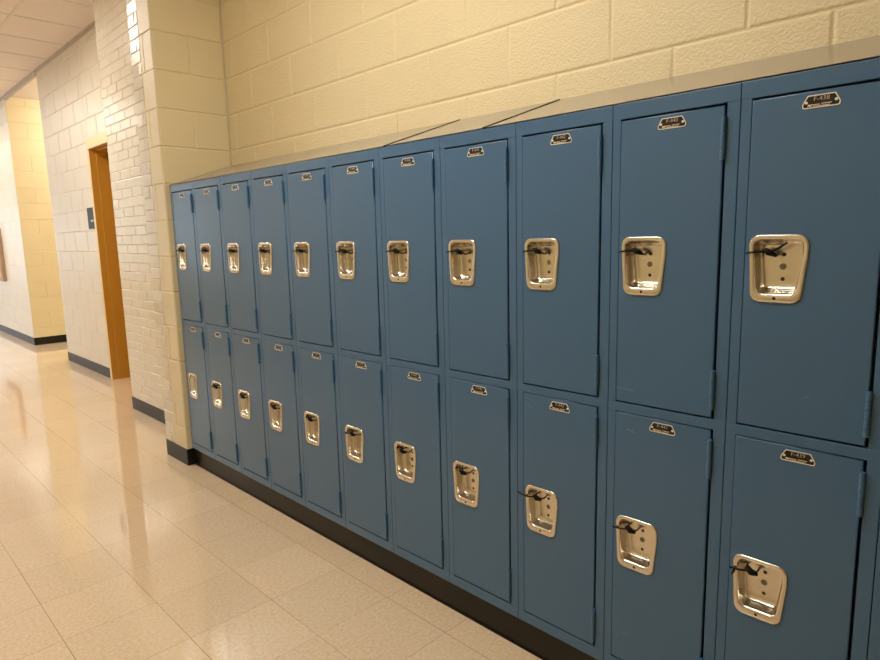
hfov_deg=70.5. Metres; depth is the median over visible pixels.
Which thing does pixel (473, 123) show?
sloping top
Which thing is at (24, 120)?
wall
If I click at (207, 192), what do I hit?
locker
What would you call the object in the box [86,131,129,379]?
door
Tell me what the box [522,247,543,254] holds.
cable tie
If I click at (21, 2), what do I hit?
grid
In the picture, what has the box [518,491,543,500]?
cable tie
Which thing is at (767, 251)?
cable tie
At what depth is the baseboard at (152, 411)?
4.78 m
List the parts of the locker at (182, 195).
recessed handle, door, recessed handle, door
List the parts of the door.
frame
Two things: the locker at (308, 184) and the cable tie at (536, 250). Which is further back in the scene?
the locker at (308, 184)
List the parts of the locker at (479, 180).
recessed handle, recessed handle, number plate, door, number plate, door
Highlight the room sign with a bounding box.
[87,207,94,228]
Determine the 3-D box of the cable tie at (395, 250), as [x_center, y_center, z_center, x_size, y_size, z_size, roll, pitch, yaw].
[-0.162,-0.279,2.208,0.042,0.021,0.058,-10,12,-44]
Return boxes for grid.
[0,0,92,91]
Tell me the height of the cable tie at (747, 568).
0.027 m
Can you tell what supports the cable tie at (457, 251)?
attached to the locker at (479, 180)
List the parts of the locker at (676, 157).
recessed handle, recessed handle, door, number plate, door, number plate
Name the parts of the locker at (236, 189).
recessed handle, number plate, door, recessed handle, number plate, door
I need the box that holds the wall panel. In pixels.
[0,229,6,280]
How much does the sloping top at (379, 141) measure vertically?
0.129 m
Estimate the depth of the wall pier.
3.56 m
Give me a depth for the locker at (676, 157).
1.53 m
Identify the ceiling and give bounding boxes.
[0,0,93,99]
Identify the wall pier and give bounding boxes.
[126,0,231,448]
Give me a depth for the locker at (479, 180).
1.97 m
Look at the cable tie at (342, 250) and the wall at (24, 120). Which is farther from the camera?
the wall at (24, 120)
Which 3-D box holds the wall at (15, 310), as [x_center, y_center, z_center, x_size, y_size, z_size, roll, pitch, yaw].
[-8.670,-1.803,11.424,0.202,3.180,9.380,-10,12,-44]
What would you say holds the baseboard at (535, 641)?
attached to the wall at (301, 75)
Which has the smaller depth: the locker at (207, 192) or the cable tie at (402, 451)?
the cable tie at (402, 451)
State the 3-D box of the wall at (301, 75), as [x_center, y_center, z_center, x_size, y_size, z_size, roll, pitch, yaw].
[1.522,-0.482,1.184,0.251,3.180,7.605,-10,12,-44]
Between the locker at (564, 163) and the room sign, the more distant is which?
the room sign
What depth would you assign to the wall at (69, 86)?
6.30 m
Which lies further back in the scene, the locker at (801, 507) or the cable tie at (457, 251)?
the cable tie at (457, 251)
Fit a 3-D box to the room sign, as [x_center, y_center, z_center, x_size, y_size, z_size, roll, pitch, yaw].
[-3.354,-1.074,5.988,0.007,0.200,0.200,-10,12,-44]
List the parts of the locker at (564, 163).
recessed handle, recessed handle, number plate, number plate, door, door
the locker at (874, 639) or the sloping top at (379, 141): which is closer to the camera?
the locker at (874, 639)
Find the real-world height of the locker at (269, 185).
1.521 m
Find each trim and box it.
[0,20,94,101]
[3,71,35,100]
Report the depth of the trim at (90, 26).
5.98 m
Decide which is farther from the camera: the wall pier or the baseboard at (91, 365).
the baseboard at (91, 365)
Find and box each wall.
[0,99,33,337]
[5,97,65,337]
[36,27,109,367]
[93,0,163,410]
[220,0,879,173]
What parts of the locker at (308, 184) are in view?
recessed handle, number plate, door, recessed handle, number plate, door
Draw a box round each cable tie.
[335,249,350,253]
[386,248,402,253]
[399,447,408,453]
[446,249,465,254]
[459,468,469,474]
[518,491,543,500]
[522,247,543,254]
[612,523,636,533]
[619,247,644,254]
[729,563,757,575]
[745,242,787,256]
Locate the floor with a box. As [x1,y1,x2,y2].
[0,330,541,659]
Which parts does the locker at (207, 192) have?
recessed handle, door, recessed handle, door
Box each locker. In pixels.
[170,182,215,458]
[193,177,241,472]
[220,171,271,488]
[250,165,305,506]
[286,157,345,527]
[328,148,392,551]
[379,137,449,581]
[440,123,518,617]
[516,106,613,659]
[604,83,741,659]
[715,58,879,659]
[867,523,879,659]
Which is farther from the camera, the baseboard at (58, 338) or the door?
the baseboard at (58, 338)
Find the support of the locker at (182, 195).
on the baseboard at (535, 641)
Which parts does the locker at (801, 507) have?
recessed handle, recessed handle, door, number plate, door, number plate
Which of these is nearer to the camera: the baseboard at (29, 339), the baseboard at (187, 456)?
the baseboard at (187, 456)
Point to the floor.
(113, 546)
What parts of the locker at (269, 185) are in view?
recessed handle, number plate, door, recessed handle, number plate, door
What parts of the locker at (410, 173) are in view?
recessed handle, recessed handle, number plate, door, number plate, door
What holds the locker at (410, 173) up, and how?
on the baseboard at (535, 641)
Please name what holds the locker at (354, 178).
on the baseboard at (535, 641)
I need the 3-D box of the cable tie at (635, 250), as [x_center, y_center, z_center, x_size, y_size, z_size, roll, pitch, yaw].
[0.484,-0.197,1.565,0.042,0.021,0.058,-10,12,-44]
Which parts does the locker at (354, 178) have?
recessed handle, number plate, recessed handle, door, number plate, door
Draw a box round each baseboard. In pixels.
[0,324,34,344]
[34,334,66,344]
[68,352,110,377]
[132,396,165,423]
[166,439,195,465]
[195,449,596,659]
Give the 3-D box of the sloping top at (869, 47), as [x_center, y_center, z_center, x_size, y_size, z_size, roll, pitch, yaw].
[0.736,-0.625,1.500,0.386,0.133,1.348,-10,12,-44]
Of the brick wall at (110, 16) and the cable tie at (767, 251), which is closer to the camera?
the cable tie at (767, 251)
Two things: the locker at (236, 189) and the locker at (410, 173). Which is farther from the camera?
the locker at (236, 189)
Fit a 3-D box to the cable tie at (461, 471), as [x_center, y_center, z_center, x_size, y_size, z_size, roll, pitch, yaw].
[0.079,0.476,2.098,0.038,0.021,0.038,7,12,44]
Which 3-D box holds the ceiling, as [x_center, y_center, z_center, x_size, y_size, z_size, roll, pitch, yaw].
[-3.799,-2.836,6.492,6.950,0.120,23.400,-10,12,-44]
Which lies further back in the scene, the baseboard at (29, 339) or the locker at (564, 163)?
the baseboard at (29, 339)
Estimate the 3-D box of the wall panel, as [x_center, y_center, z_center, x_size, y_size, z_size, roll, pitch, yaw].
[-6.592,-1.115,9.245,0.056,0.760,0.800,-10,12,-44]
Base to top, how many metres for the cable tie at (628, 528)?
0.021 m
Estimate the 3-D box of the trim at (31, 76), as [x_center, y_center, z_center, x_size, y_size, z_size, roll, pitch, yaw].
[-4.914,-2.837,7.272,0.024,0.049,1.570,-10,12,-44]
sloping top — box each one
[171,121,452,184]
[383,101,551,146]
[482,35,879,128]

